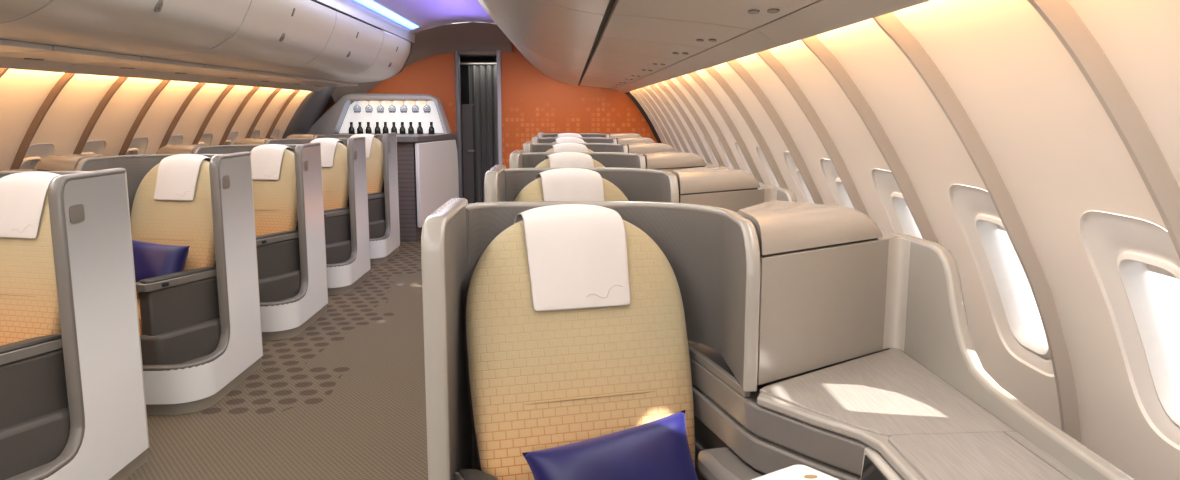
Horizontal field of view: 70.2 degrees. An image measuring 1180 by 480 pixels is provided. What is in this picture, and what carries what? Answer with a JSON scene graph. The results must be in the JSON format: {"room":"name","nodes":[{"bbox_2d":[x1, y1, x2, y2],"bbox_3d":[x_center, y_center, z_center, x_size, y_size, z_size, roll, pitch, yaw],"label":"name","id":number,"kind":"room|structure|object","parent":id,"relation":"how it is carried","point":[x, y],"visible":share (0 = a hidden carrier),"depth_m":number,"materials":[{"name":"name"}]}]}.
{"room":"aircraft cabin","nodes":[
{"label":"aircraft cabin","id":0,"kind":"room"},
{"bbox_2d":[0,69,310,170],"bbox_3d":[-2.903,-0.242,3.937,1.102,2.178,10.840,0,9,-1],"label":"wall","id":1,"kind":"structure","parent":0,"point":[22,92],"depth_m":5.58,"materials":[{"name":"plastic"}]},
{"bbox_2d":[19,143,54,168],"bbox_3d":[-3.365,-0.325,4.985,0.278,0.490,0.356,0,9,-1],"label":"window","id":2,"kind":"structure","parent":1,"relation":"in","point":[35,153],"depth_m":5.00,"materials":[{"name":"white"}]},
{"bbox_2d":[10,73,74,169],"bbox_3d":[-3.116,-0.209,4.819,0.740,1.843,0.034,0,9,-1],"label":"trim","id":3,"kind":"structure","parent":1,"relation":"attached to","point":[33,127],"depth_m":4.74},
{"bbox_2d":[81,140,105,154],"bbox_3d":[-3.379,-0.412,5.551,0.278,0.490,0.356,0,9,-1],"label":"window","id":4,"kind":"structure","parent":1,"relation":"in","point":[94,146],"depth_m":5.57,"materials":[{"name":"white"}]},
{"bbox_2d":[73,77,128,153],"bbox_3d":[-3.130,-0.296,5.385,0.740,1.843,0.034,0,9,-1],"label":"trim","id":5,"kind":"structure","parent":1,"relation":"attached to","point":[116,85],"depth_m":5.30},
{"bbox_2d":[126,137,147,154],"bbox_3d":[-3.394,-0.500,6.116,0.278,0.490,0.356,0,9,-1],"label":"window","id":6,"kind":"structure","parent":1,"relation":"in","point":[138,146],"depth_m":6.16,"materials":[{"name":"white"}]},
{"bbox_2d":[118,80,169,154],"bbox_3d":[-3.145,-0.384,5.950,0.740,1.843,0.034,0,9,-1],"label":"trim","id":7,"kind":"structure","parent":1,"relation":"attached to","point":[163,84],"depth_m":5.86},
{"bbox_2d":[166,135,182,145],"bbox_3d":[-3.408,-0.587,6.681,0.278,0.490,0.356,0,9,-1],"label":"window","id":8,"kind":"structure","parent":1,"relation":"in","point":[174,139],"depth_m":6.70,"materials":[{"name":"white"}]},
{"bbox_2d":[158,83,205,149],"bbox_3d":[-3.159,-0.471,6.515,0.740,1.843,0.034,0,9,-1],"label":"trim","id":9,"kind":"structure","parent":1,"relation":"attached to","point":[198,86],"depth_m":6.43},
{"bbox_2d":[198,133,212,145],"bbox_3d":[-3.423,-0.675,7.246,0.278,0.490,0.356,0,9,-1],"label":"window","id":10,"kind":"structure","parent":1,"relation":"in","point":[206,139],"depth_m":7.29,"materials":[{"name":"white"}]},
{"bbox_2d":[193,85,234,143],"bbox_3d":[-3.174,-0.559,7.080,0.740,1.843,0.034,0,9,-1],"label":"trim","id":11,"kind":"structure","parent":1,"relation":"attached to","point":[229,88],"depth_m":6.99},
{"bbox_2d":[224,131,237,144],"bbox_3d":[-3.437,-0.762,7.811,0.278,0.490,0.356,0,9,-1],"label":"window","id":12,"kind":"structure","parent":1,"relation":"in","point":[232,137],"depth_m":7.87,"materials":[{"name":"white"}]},
{"bbox_2d":[219,87,259,144],"bbox_3d":[-3.188,-0.646,7.645,0.740,1.843,0.034,0,9,-1],"label":"trim","id":13,"kind":"structure","parent":1,"relation":"attached to","point":[251,93],"depth_m":7.56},
{"bbox_2d":[250,130,259,137],"bbox_3d":[-3.452,-0.850,8.376,0.278,0.490,0.356,0,9,-1],"label":"window","id":14,"kind":"structure","parent":1,"relation":"in","point":[256,133],"depth_m":8.42,"materials":[{"name":"white"}]},
{"bbox_2d":[245,88,280,137],"bbox_3d":[-3.203,-0.734,8.210,0.740,1.843,0.034,0,9,-1],"label":"trim","id":15,"kind":"structure","parent":1,"relation":"attached to","point":[276,90],"depth_m":8.12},
{"bbox_2d":[269,129,279,138],"bbox_3d":[-3.466,-0.937,8.941,0.278,0.490,0.356,0,9,-1],"label":"window","id":16,"kind":"structure","parent":1,"relation":"in","point":[275,133],"depth_m":9.00,"materials":[{"name":"white"}]},
{"bbox_2d":[265,90,299,137],"bbox_3d":[-3.217,-0.821,8.775,0.740,1.843,0.034,0,9,-1],"label":"trim","id":17,"kind":"structure","parent":1,"relation":"attached to","point":[295,92],"depth_m":8.69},
{"bbox_2d":[282,87,335,138],"bbox_3d":[-3.037,-1.144,9.761,1.136,2.179,1.010,0,9,-1],"label":"lining","id":18,"kind":"object","parent":1,"relation":"attached to","point":[315,104],"visible":0.2,"depth_m":9.53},
{"bbox_2d":[125,240,427,479],"bbox_3d":[-1.165,0.668,5.489,4.800,0.100,12.500,0,9,-1],"label":"floor","id":19,"kind":"structure","parent":0,"point":[343,397],"depth_m":4.13,"materials":[{"name":"carpet"}]},
{"bbox_2d":[2,154,103,170],"bbox_3d":[-2.759,0.192,4.276,0.606,1.212,1.245,0,9,-1],"label":"console","id":20,"kind":"object","parent":19,"relation":"on","point":[56,162],"visible":0.14,"depth_m":4.37,"materials":[{"name":"beige paint"}]},
{"bbox_2d":[0,168,148,479],"bbox_3d":[-2.189,0.376,3.053,0.722,1.224,0.882,0,9,-1],"label":"pod","id":21,"kind":"object","parent":19,"relation":"on","point":[73,402],"visible":0.92,"depth_m":3.07,"materials":[{"name":"beige paint"}]},
{"bbox_2d":[0,172,59,238],"bbox_3d":[-2.153,-0.142,3.236,0.255,0.238,0.222,2,9,13],"label":"headrest cover","id":22,"kind":"object","parent":21,"relation":"attached to","point":[22,195],"visible":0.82,"depth_m":3.17,"materials":[{"name":"white fabric"}]},
{"bbox_2d":[69,204,84,222],"bbox_3d":[-1.831,-0.094,2.995,0.007,0.064,0.090,0,9,-1],"label":"light","id":23,"kind":"object","parent":21,"relation":"attached to","point":[76,211],"depth_m":3.00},
{"bbox_2d":[75,152,262,414],"bbox_3d":[-2.222,0.173,4.359,0.722,1.224,0.882,0,9,-1],"label":"pod","id":24,"kind":"object","parent":19,"relation":"on","point":[200,324],"visible":0.77,"depth_m":4.33,"materials":[{"name":"beige paint"}]},
{"bbox_2d":[137,299,141,335],"bbox_3d":[-2.319,0.397,4.237,0.450,0.130,0.420,2,9,13],"label":"seat cushion","id":25,"kind":"object","parent":24,"relation":"on","point":[139,313],"depth_m":4.03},
{"bbox_2d":[132,240,189,281],"bbox_3d":[-2.258,0.129,4.317,0.414,0.256,0.179,2,9,15],"label":"pillow","id":26,"kind":"object","parent":24,"relation":"on","point":[151,260],"visible":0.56,"depth_m":4.25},
{"bbox_2d":[154,154,210,200],"bbox_3d":[-2.187,-0.344,4.542,0.255,0.238,0.222,2,9,13],"label":"headrest cover","id":27,"kind":"object","parent":24,"relation":"attached to","point":[177,175],"visible":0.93,"depth_m":4.48,"materials":[{"name":"white fabric"}]},
{"bbox_2d":[222,176,229,188],"bbox_3d":[-1.865,-0.296,4.301,0.007,0.064,0.090,0,9,-1],"label":"light","id":28,"kind":"object","parent":24,"relation":"attached to","point":[225,179],"depth_m":4.29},
{"bbox_2d":[156,144,206,153],"bbox_3d":[-2.792,-0.010,5.582,0.606,1.212,1.245,0,9,-1],"label":"console","id":29,"kind":"object","parent":19,"relation":"on","point":[189,148],"visible":0.02,"depth_m":5.67,"materials":[{"name":"beige paint"}]},
{"bbox_2d":[233,138,272,144],"bbox_3d":[-2.826,-0.212,6.888,0.606,1.212,1.245,0,9,-1],"label":"console","id":30,"kind":"object","parent":19,"relation":"on","point":[247,141],"visible":0.02,"depth_m":6.99,"materials":[{"name":"beige paint"}]},
{"bbox_2d":[192,142,327,340],"bbox_3d":[-2.256,-0.029,5.665,0.722,1.224,0.882,0,9,-1],"label":"pod","id":31,"kind":"object","parent":19,"relation":"on","point":[289,209],"visible":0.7,"depth_m":5.66,"materials":[{"name":"beige paint"}]},
{"bbox_2d":[251,144,293,179],"bbox_3d":[-2.220,-0.546,5.848,0.255,0.238,0.222,2,9,13],"label":"headrest cover","id":32,"kind":"object","parent":31,"relation":"attached to","point":[266,160],"visible":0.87,"depth_m":5.78,"materials":[{"name":"white fabric"}]},
{"bbox_2d":[285,134,319,138],"bbox_3d":[-2.859,-0.414,8.194,0.606,1.212,1.245,0,9,-1],"label":"console","id":33,"kind":"object","parent":19,"relation":"on","point":[293,136],"visible":0.02,"depth_m":8.29,"materials":[{"name":"beige paint"}]},
{"bbox_2d":[265,137,370,294],"bbox_3d":[-2.289,-0.231,6.971,0.722,1.224,0.882,0,9,-1],"label":"pod","id":34,"kind":"object","parent":19,"relation":"on","point":[345,194],"visible":0.59,"depth_m":6.97,"materials":[{"name":"beige paint"}]},
{"bbox_2d":[310,138,344,166],"bbox_3d":[-2.253,-0.748,7.154,0.255,0.238,0.222,2,9,13],"label":"headrest cover","id":35,"kind":"object","parent":34,"relation":"attached to","point":[328,145],"visible":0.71,"depth_m":7.08,"materials":[{"name":"white fabric"}]},
{"bbox_2d":[314,133,399,264],"bbox_3d":[-2.322,-0.433,8.277,0.722,1.224,0.882,0,9,-1],"label":"pod","id":36,"kind":"object","parent":19,"relation":"on","point":[382,169],"visible":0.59,"depth_m":8.27,"materials":[{"name":"beige paint"}]},
{"bbox_2d":[350,134,378,157],"bbox_3d":[-2.287,-0.950,8.460,0.255,0.238,0.222,2,9,13],"label":"headrest cover","id":37,"kind":"object","parent":36,"relation":"attached to","point":[368,137],"visible":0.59,"depth_m":8.39,"materials":[{"name":"white fabric"}]},
{"bbox_2d":[320,134,458,240],"bbox_3d":[-2.404,-0.636,9.785,1.607,1.165,1.110,0,9,-1],"label":"cabinet","id":38,"kind":"object","parent":19,"relation":"on","point":[427,164],"depth_m":9.40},
{"bbox_2d":[348,122,354,133],"bbox_3d":[-2.863,-1.345,10.084,0.074,0.143,0.073,0,9,-1],"label":"wine bottle","id":39,"kind":"object","parent":38,"relation":"on","point":[351,130],"visible":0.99,"depth_m":10.06,"materials":[{"name":"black glass"}]},
{"bbox_2d":[357,122,362,133],"bbox_3d":[-2.762,-1.345,10.086,0.074,0.143,0.073,0,9,-1],"label":"wine bottle","id":40,"kind":"object","parent":38,"relation":"on","point":[359,129],"visible":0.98,"depth_m":10.06,"materials":[{"name":"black glass"}]},
{"bbox_2d":[365,122,371,133],"bbox_3d":[-2.660,-1.346,10.089,0.074,0.143,0.073,0,9,-1],"label":"wine bottle","id":41,"kind":"object","parent":38,"relation":"on","point":[368,130],"visible":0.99,"depth_m":10.07,"materials":[{"name":"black glass"}]},
{"bbox_2d":[374,122,380,133],"bbox_3d":[-2.553,-1.346,10.091,0.074,0.143,0.073,0,9,-1],"label":"wine bottle","id":42,"kind":"object","parent":38,"relation":"on","point":[377,130],"visible":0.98,"depth_m":10.07,"materials":[{"name":"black glass"}]},
{"bbox_2d":[308,93,451,133],"bbox_3d":[-2.549,-1.518,10.085,1.720,0.475,0.280,0,9,-1],"label":"niche","id":43,"kind":"object","parent":38,"relation":"on","point":[425,109],"visible":1,"depth_m":10.19,"materials":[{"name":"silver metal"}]},
{"bbox_2d":[320,134,456,141],"bbox_3d":[-2.406,-1.180,9.701,1.603,0.065,1.110,0,9,-1],"label":"countertop","id":44,"kind":"structure","parent":38,"relation":"on","point":[400,137],"depth_m":9.50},
{"bbox_2d":[399,122,405,133],"bbox_3d":[-2.255,-1.347,10.099,0.074,0.143,0.073,0,9,-1],"label":"wine bottle","id":45,"kind":"object","parent":38,"relation":"on","point":[402,130],"visible":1,"depth_m":10.08,"materials":[{"name":"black glass"}]},
{"bbox_2d":[408,122,413,133],"bbox_3d":[-2.153,-1.348,10.101,0.074,0.143,0.073,0,9,-1],"label":"wine bottle","id":46,"kind":"object","parent":38,"relation":"on","point":[410,129],"visible":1,"depth_m":10.08,"materials":[{"name":"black glass"}]},
{"bbox_2d":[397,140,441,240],"bbox_3d":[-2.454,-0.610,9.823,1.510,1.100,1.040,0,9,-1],"label":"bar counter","id":47,"kind":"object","parent":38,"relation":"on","point":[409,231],"depth_m":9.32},
{"bbox_2d":[417,122,422,133],"bbox_3d":[-2.046,-1.348,10.104,0.074,0.143,0.073,0,9,-1],"label":"wine bottle","id":48,"kind":"object","parent":38,"relation":"on","point":[419,129],"visible":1,"depth_m":10.08,"materials":[{"name":"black glass"}]},
{"bbox_2d":[428,122,434,133],"bbox_3d":[-1.908,-1.349,10.108,0.074,0.143,0.073,0,9,-1],"label":"wine bottle","id":49,"kind":"object","parent":38,"relation":"on","point":[431,130],"visible":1,"depth_m":10.09,"materials":[{"name":"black glass"}]},
{"bbox_2d":[537,132,608,137],"bbox_3d":[-0.167,-0.475,8.550,0.722,1.224,0.882,0,9,-1],"label":"pod","id":50,"kind":"object","parent":19,"relation":"on","point":[540,134],"visible":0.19,"depth_m":8.84,"materials":[{"name":"beige paint"}]},
{"bbox_2d":[555,133,581,136],"bbox_3d":[-0.216,-0.992,8.731,0.255,0.238,0.222,-3,9,-16],"label":"headrest cover","id":51,"kind":"object","parent":50,"relation":"attached to","point":[561,134],"visible":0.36,"depth_m":8.70,"materials":[{"name":"white fabric"}]},
{"bbox_2d":[532,136,616,143],"bbox_3d":[-0.133,-0.270,7.226,0.722,1.224,0.882,0,9,-1],"label":"pod","id":52,"kind":"object","parent":19,"relation":"on","point":[535,139],"visible":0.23,"depth_m":7.52,"materials":[{"name":"beige paint"}]},
{"bbox_2d":[553,137,583,142],"bbox_3d":[-0.182,-0.787,7.407,0.255,0.238,0.222,-3,9,-16],"label":"headrest cover","id":53,"kind":"object","parent":52,"relation":"attached to","point":[562,139],"visible":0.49,"depth_m":7.37,"materials":[{"name":"white fabric"}]},
{"bbox_2d":[523,141,627,152],"bbox_3d":[-0.100,-0.066,5.902,0.722,1.224,0.882,0,9,-1],"label":"pod","id":54,"kind":"object","parent":19,"relation":"on","point":[529,146],"visible":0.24,"depth_m":6.18,"materials":[{"name":"beige paint"}]},
{"bbox_2d":[550,143,587,151],"bbox_3d":[-0.148,-0.582,6.083,0.255,0.238,0.222,-3,9,-16],"label":"headrest cover","id":55,"kind":"object","parent":54,"relation":"attached to","point":[562,147],"visible":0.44,"depth_m":6.05,"materials":[{"name":"white fabric"}]},
{"bbox_2d":[509,150,645,168],"bbox_3d":[-0.066,0.139,4.579,0.722,1.224,0.882,0,9,-1],"label":"pod","id":56,"kind":"object","parent":19,"relation":"on","point":[518,159],"visible":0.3,"depth_m":4.84,"materials":[{"name":"beige paint"}]},
{"bbox_2d":[544,152,593,167],"bbox_3d":[-0.114,-0.378,4.760,0.255,0.238,0.222,-3,9,-16],"label":"headrest cover","id":57,"kind":"object","parent":56,"relation":"attached to","point":[562,159],"visible":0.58,"depth_m":4.72,"materials":[{"name":"white fabric"}]},
{"bbox_2d":[484,165,678,202],"bbox_3d":[-0.032,0.344,3.255,0.722,1.224,0.882,0,9,-1],"label":"pod","id":58,"kind":"object","parent":19,"relation":"on","point":[501,184],"visible":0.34,"depth_m":3.46,"materials":[{"name":"beige paint"}]},
{"bbox_2d":[535,168,604,200],"bbox_3d":[-0.081,-0.173,3.436,0.255,0.238,0.222,-3,9,-16],"label":"headrest cover","id":59,"kind":"object","parent":58,"relation":"attached to","point":[562,184],"visible":0.62,"depth_m":3.39,"materials":[{"name":"white fabric"}]},
{"bbox_2d":[421,198,760,479],"bbox_3d":[0.002,0.549,1.931,0.722,1.224,0.882,0,9,-1],"label":"pod","id":60,"kind":"object","parent":19,"relation":"on","point":[505,379],"visible":0.94,"depth_m":2.00,"materials":[{"name":"fabric"}]},
{"bbox_2d":[514,204,630,311],"bbox_3d":[-0.047,0.032,2.112,0.255,0.238,0.222,-3,9,-16],"label":"headrest cover","id":61,"kind":"object","parent":60,"relation":"attached to","point":[577,253],"visible":0.97,"depth_m":2.05,"materials":[{"name":"white fabric"}]},
{"bbox_2d":[522,409,697,479],"bbox_3d":[0.064,0.538,1.891,0.422,0.253,0.170,-3,9,-19],"label":"pillow","id":62,"kind":"object","parent":60,"relation":"on","point":[659,449],"visible":1,"depth_m":1.84,"materials":[{"name":"fabric"}]},
{"bbox_2d":[609,133,640,138],"bbox_3d":[0.373,-0.461,8.494,0.606,1.212,1.245,0,9,-1],"label":"console","id":63,"kind":"object","parent":19,"relation":"on","point":[613,135],"visible":0.02,"depth_m":8.59,"materials":[{"name":"beige paint"}]},
{"bbox_2d":[616,137,654,144],"bbox_3d":[0.407,-0.256,7.170,0.606,1.212,1.245,0,9,-1],"label":"console","id":64,"kind":"object","parent":19,"relation":"on","point":[625,140],"visible":0.02,"depth_m":7.25,"materials":[{"name":"beige paint"}]},
{"bbox_2d":[627,143,675,154],"bbox_3d":[0.441,-0.051,5.847,0.606,1.212,1.245,0,9,-1],"label":"console","id":65,"kind":"object","parent":19,"relation":"on","point":[639,148],"visible":0.05,"depth_m":5.92,"materials":[{"name":"beige paint"}]},
{"bbox_2d":[643,152,727,171],"bbox_3d":[0.475,0.154,4.523,0.606,1.212,1.245,0,9,-1],"label":"console","id":66,"kind":"object","parent":19,"relation":"on","point":[667,161],"visible":0.13,"depth_m":4.61,"materials":[{"name":"beige paint"}]},
{"bbox_2d":[671,167,796,345],"bbox_3d":[0.508,0.359,3.199,0.606,1.212,1.245,0,9,-1],"label":"console","id":67,"kind":"object","parent":19,"relation":"on","point":[735,190],"visible":0.16,"depth_m":3.29,"materials":[{"name":"beige paint"}]},
{"bbox_2d":[688,200,1134,479],"bbox_3d":[0.542,0.564,1.875,0.606,1.212,1.245,0,9,-1],"label":"console","id":68,"kind":"object","parent":19,"relation":"on","point":[870,367],"visible":0.81,"depth_m":1.86,"materials":[{"name":"beige paint"}]},
{"bbox_2d":[751,464,839,479],"bbox_3d":[0.268,0.491,1.373,0.463,0.092,0.200,-6,11,-34],"label":"tray table","id":69,"kind":"object","parent":68,"relation":"attached to","point":[794,472],"visible":1,"depth_m":1.51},
{"bbox_2d":[332,22,512,104],"bbox_3d":[-1.973,-1.935,9.610,2.110,0.985,1.080,0,9,-1],"label":"ceiling","id":70,"kind":"structure","parent":0,"point":[468,36],"depth_m":9.73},
{"bbox_2d":[350,0,495,32],"bbox_3d":[-1.466,-1.407,3.996,1.340,0.312,10.200,0,9,-1],"label":"ceiling","id":71,"kind":"structure","parent":0,"point":[415,16],"depth_m":7.77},
{"bbox_2d":[0,0,51,22],"bbox_3d":[-2.224,-0.881,2.145,1.134,0.686,1.578,0,9,-1],"label":"bin","id":72,"kind":"object","parent":71,"relation":"attached to","point":[10,10],"visible":1,"depth_m":2.89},
{"bbox_2d":[0,0,250,71],"bbox_3d":[-2.264,-1.121,3.701,1.134,0.686,1.568,0,9,-1],"label":"bin","id":73,"kind":"object","parent":71,"relation":"attached to","point":[60,35],"visible":0.98,"depth_m":3.77,"materials":[{"name":"plastic"}]},
{"bbox_2d":[61,0,335,81],"bbox_3d":[-2.304,-1.362,5.257,1.134,0.686,1.578,0,9,-1],"label":"bin","id":74,"kind":"object","parent":71,"relation":"attached to","point":[272,34],"visible":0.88,"depth_m":5.15,"materials":[{"name":"plastic"}]},
{"bbox_2d":[193,0,384,87],"bbox_3d":[-2.344,-1.604,6.818,1.134,0.686,1.578,0,9,-1],"label":"bin","id":75,"kind":"object","parent":71,"relation":"attached to","point":[355,41],"visible":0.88,"depth_m":6.70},
{"bbox_2d":[270,18,416,90],"bbox_3d":[-2.384,-1.843,8.364,1.134,0.686,1.549,0,9,-1],"label":"bin","id":76,"kind":"object","parent":71,"relation":"attached to","point":[394,53],"visible":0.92,"depth_m":8.23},
{"bbox_2d":[482,7,662,86],"bbox_3d":[-0.213,-1.621,6.551,1.434,0.801,1.628,0,9,-1],"label":"bin","id":77,"kind":"object","parent":71,"relation":"attached to","point":[642,79],"visible":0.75,"depth_m":6.45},
{"bbox_2d":[514,45,630,92],"bbox_3d":[-0.287,-2.067,9.436,1.434,0.801,1.388,0,9,-1],"label":"bin","id":78,"kind":"object","parent":71,"relation":"attached to","point":[622,89],"visible":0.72,"depth_m":9.39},
{"bbox_2d":[503,32,642,90],"bbox_3d":[-0.252,-1.853,8.053,1.434,0.801,1.408,0,9,-1],"label":"bin","id":79,"kind":"object","parent":71,"relation":"attached to","point":[629,85],"visible":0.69,"depth_m":8.01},
{"bbox_2d":[477,0,700,80],"bbox_3d":[-0.172,-1.371,4.941,1.434,0.801,1.628,0,9,-1],"label":"bin","id":80,"kind":"object","parent":71,"relation":"attached to","point":[665,69],"visible":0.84,"depth_m":4.79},
{"bbox_2d":[480,0,782,69],"bbox_3d":[-0.131,-1.122,3.330,1.434,0.801,1.628,0,9,-1],"label":"bin","id":81,"kind":"object","parent":71,"relation":"attached to","point":[702,45],"visible":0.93,"depth_m":3.15,"materials":[{"name":"plastic"}]},
{"bbox_2d":[542,0,930,44],"bbox_3d":[-0.090,-0.873,1.720,1.434,0.801,1.628,0,9,-1],"label":"bin","id":82,"kind":"object","parent":71,"relation":"attached to","point":[784,22],"visible":1,"depth_m":2.22,"materials":[{"name":"plastic"}]},
{"bbox_2d":[767,8,778,13],"bbox_3d":[0.468,-0.586,2.142,0.027,0.012,0.068,0,9,-1],"label":"outlet","id":83,"kind":"object","parent":82,"relation":"attached to","point":[769,10],"depth_m":2.13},
{"bbox_2d":[459,50,496,58],"bbox_3d":[-1.357,-2.373,10.692,1.100,0.080,1.080,0,9,-1],"label":"ceiling","id":84,"kind":"structure","parent":0,"point":[481,54],"depth_m":10.26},
{"bbox_2d":[460,59,496,197],"bbox_3d":[-1.358,-1.380,10.876,1.100,2.300,1.020,0,9,-1],"label":"wall","id":85,"kind":"structure","parent":0,"point":[464,71],"depth_m":11.21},
{"bbox_2d":[461,104,475,203],"bbox_3d":[-1.514,-0.938,10.505,0.155,1.500,0.060,0,9,-1],"label":"door","id":86,"kind":"structure","parent":85,"relation":"in","point":[468,145],"depth_m":10.48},
{"bbox_2d":[460,63,497,202],"bbox_3d":[-1.292,-1.217,10.660,0.820,2.025,0.093,0,9,-1],"label":"curtain","id":87,"kind":"object","parent":85,"relation":"hanging from","point":[482,79],"visible":0.41,"depth_m":10.61,"materials":[{"name":"grey fabric"}]},
{"bbox_2d":[324,41,656,168],"bbox_3d":[-1.279,-1.395,10.319,4.690,2.500,0.080,0,9,-1],"label":"wall","id":88,"kind":"structure","parent":0,"point":[533,102],"depth_m":10.25,"materials":[{"name":"paint"}]},
{"bbox_2d":[454,51,462,197],"bbox_3d":[-1.608,-1.244,10.329,0.050,2.200,0.130,0,9,-1],"label":"trim","id":89,"kind":"structure","parent":88,"relation":"attached to","point":[457,55],"depth_m":10.25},
{"bbox_2d":[496,50,502,164],"bbox_3d":[-1.103,-1.394,10.314,0.050,2.500,0.140,0,9,-1],"label":"trim","id":90,"kind":"structure","parent":88,"relation":"attached to","point":[498,52],"depth_m":10.22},
{"bbox_2d":[625,92,661,142],"bbox_3d":[0.660,-1.074,10.358,0.762,1.857,0.060,0,9,-1],"label":"trim","id":91,"kind":"structure","parent":88,"relation":"attached to","point":[628,94],"depth_m":10.26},
{"bbox_2d":[633,0,1179,479],"bbox_3d":[0.624,-0.359,4.693,1.102,2.178,11.449,0,9,-1],"label":"wall","id":92,"kind":"structure","parent":0,"point":[1059,157],"depth_m":1.89,"materials":[{"name":"plastic"}]},
{"bbox_2d":[630,91,666,143],"bbox_3d":[0.685,-0.979,9.791,0.740,1.843,0.034,0,9,-1],"label":"trim","id":93,"kind":"structure","parent":92,"relation":"attached to","point":[631,92],"depth_m":9.71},
{"bbox_2d":[633,89,674,149],"bbox_3d":[0.701,-0.886,9.195,0.740,1.843,0.034,0,9,-1],"label":"trim","id":94,"kind":"structure","parent":92,"relation":"attached to","point":[636,91],"depth_m":9.11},
{"bbox_2d":[638,88,681,151],"bbox_3d":[0.716,-0.794,8.600,0.740,1.843,0.034,0,9,-1],"label":"trim","id":95,"kind":"structure","parent":92,"relation":"attached to","point":[641,90],"depth_m":8.52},
{"bbox_2d":[643,86,688,152],"bbox_3d":[0.731,-0.702,8.004,0.740,1.843,0.034,0,9,-1],"label":"trim","id":96,"kind":"structure","parent":92,"relation":"attached to","point":[646,88],"depth_m":7.92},
{"bbox_2d":[650,84,697,154],"bbox_3d":[0.746,-0.610,7.408,0.740,1.843,0.034,0,9,-1],"label":"trim","id":97,"kind":"structure","parent":92,"relation":"attached to","point":[653,86],"depth_m":7.32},
{"bbox_2d":[656,82,712,164],"bbox_3d":[0.761,-0.517,6.812,0.740,1.843,0.034,0,9,-1],"label":"trim","id":98,"kind":"structure","parent":92,"relation":"attached to","point":[669,94],"depth_m":6.73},
{"bbox_2d":[665,79,724,166],"bbox_3d":[0.777,-0.425,6.217,0.740,1.843,0.034,0,9,-1],"label":"trim","id":99,"kind":"structure","parent":92,"relation":"attached to","point":[669,82],"depth_m":6.13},
{"bbox_2d":[676,76,739,169],"bbox_3d":[0.792,-0.333,5.621,0.740,1.843,0.034,0,9,-1],"label":"trim","id":100,"kind":"structure","parent":92,"relation":"attached to","point":[680,79],"depth_m":5.54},
{"bbox_2d":[718,139,733,168],"bbox_3d":[1.032,-0.451,5.799,0.278,0.490,0.356,0,9,-1],"label":"window","id":101,"kind":"structure","parent":92,"relation":"in","point":[721,146],"depth_m":5.94,"materials":[{"name":"white"}]},
{"bbox_2d":[689,72,763,183],"bbox_3d":[0.807,-0.241,5.025,0.740,1.843,0.034,0,9,-1],"label":"trim","id":102,"kind":"structure","parent":92,"relation":"attached to","point":[694,75],"depth_m":4.94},
{"bbox_2d":[735,142,752,174],"bbox_3d":[1.047,-0.359,5.204,0.278,0.490,0.356,0,9,-1],"label":"window","id":103,"kind":"structure","parent":92,"relation":"in","point":[741,155],"depth_m":5.33,"materials":[{"name":"white"}]},
{"bbox_2d":[705,67,787,188],"bbox_3d":[0.823,-0.149,4.430,0.740,1.843,0.034,0,9,-1],"label":"trim","id":104,"kind":"structure","parent":92,"relation":"attached to","point":[720,80],"depth_m":4.35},
{"bbox_2d":[756,146,778,186],"bbox_3d":[1.062,-0.267,4.608,0.278,0.490,0.356,0,9,-1],"label":"window","id":105,"kind":"structure","parent":92,"relation":"in","point":[764,162],"depth_m":4.72,"materials":[{"name":"white"}]},
{"bbox_2d":[727,60,823,203],"bbox_3d":[0.838,-0.057,3.834,0.740,1.843,0.034,0,9,-1],"label":"trim","id":106,"kind":"structure","parent":92,"relation":"attached to","point":[745,76],"depth_m":3.75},
{"bbox_2d":[784,152,813,203],"bbox_3d":[1.077,-0.174,4.012,0.278,0.490,0.356,0,9,-1],"label":"window","id":107,"kind":"structure","parent":92,"relation":"in","point":[804,192],"depth_m":4.11,"materials":[{"name":"white"}]},
{"bbox_2d":[757,50,868,215],"bbox_3d":[0.853,0.036,3.238,0.740,1.843,0.034,0,9,-1],"label":"trim","id":108,"kind":"structure","parent":92,"relation":"attached to","point":[766,56],"depth_m":3.15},
{"bbox_2d":[820,159,853,208],"bbox_3d":[1.093,-0.082,3.416,0.278,0.490,0.356,0,9,-1],"label":"window","id":109,"kind":"structure","parent":92,"relation":"in","point":[841,197],"depth_m":3.50,"materials":[{"name":"white"}]},
{"bbox_2d":[801,36,937,242],"bbox_3d":[0.868,0.128,2.642,0.740,1.843,0.034,0,9,-1],"label":"trim","id":110,"kind":"structure","parent":92,"relation":"attached to","point":[813,43],"depth_m":2.56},
{"bbox_2d":[872,169,922,238],"bbox_3d":[1.108,0.010,2.821,0.278,0.490,0.356,0,9,-1],"label":"window","id":111,"kind":"structure","parent":92,"relation":"in","point":[899,215],"depth_m":2.91,"materials":[{"name":"white"}]},
{"bbox_2d":[872,12,1080,442],"bbox_3d":[0.883,0.220,2.047,0.740,1.843,0.034,0,9,-1],"label":"trim","id":112,"kind":"structure","parent":92,"relation":"attached to","point":[889,23],"depth_m":1.99,"materials":[{"name":"plastic"}]},
{"bbox_2d":[949,185,1054,376],"bbox_3d":[1.123,0.102,2.225,0.278,0.490,0.356,0,9,-1],"label":"window","id":113,"kind":"structure","parent":92,"relation":"in","point":[1019,328],"depth_m":2.32,"materials":[{"name":"white"}]},
{"bbox_2d":[1027,0,1179,258],"bbox_3d":[0.899,0.312,1.451,0.740,1.843,0.034,0,9,-1],"label":"trim","id":114,"kind":"structure","parent":92,"relation":"attached to","point":[1060,16],"depth_m":1.36,"materials":[{"name":"plastic"}]},
{"bbox_2d":[1080,211,1179,449],"bbox_3d":[1.138,0.194,1.629,0.278,0.490,0.356,0,9,-1],"label":"window","id":115,"kind":"structure","parent":92,"relation":"in","point":[1129,258],"depth_m":1.73,"materials":[{"name":"white"}]},
{"bbox_2d":[1147,264,1177,278],"bbox_3d":[1.126,0.058,1.608,0.024,0.038,0.196,0,9,-1],"label":"blind","id":116,"kind":"object","parent":115,"relation":"attached to","point":[1152,271],"depth_m":1.68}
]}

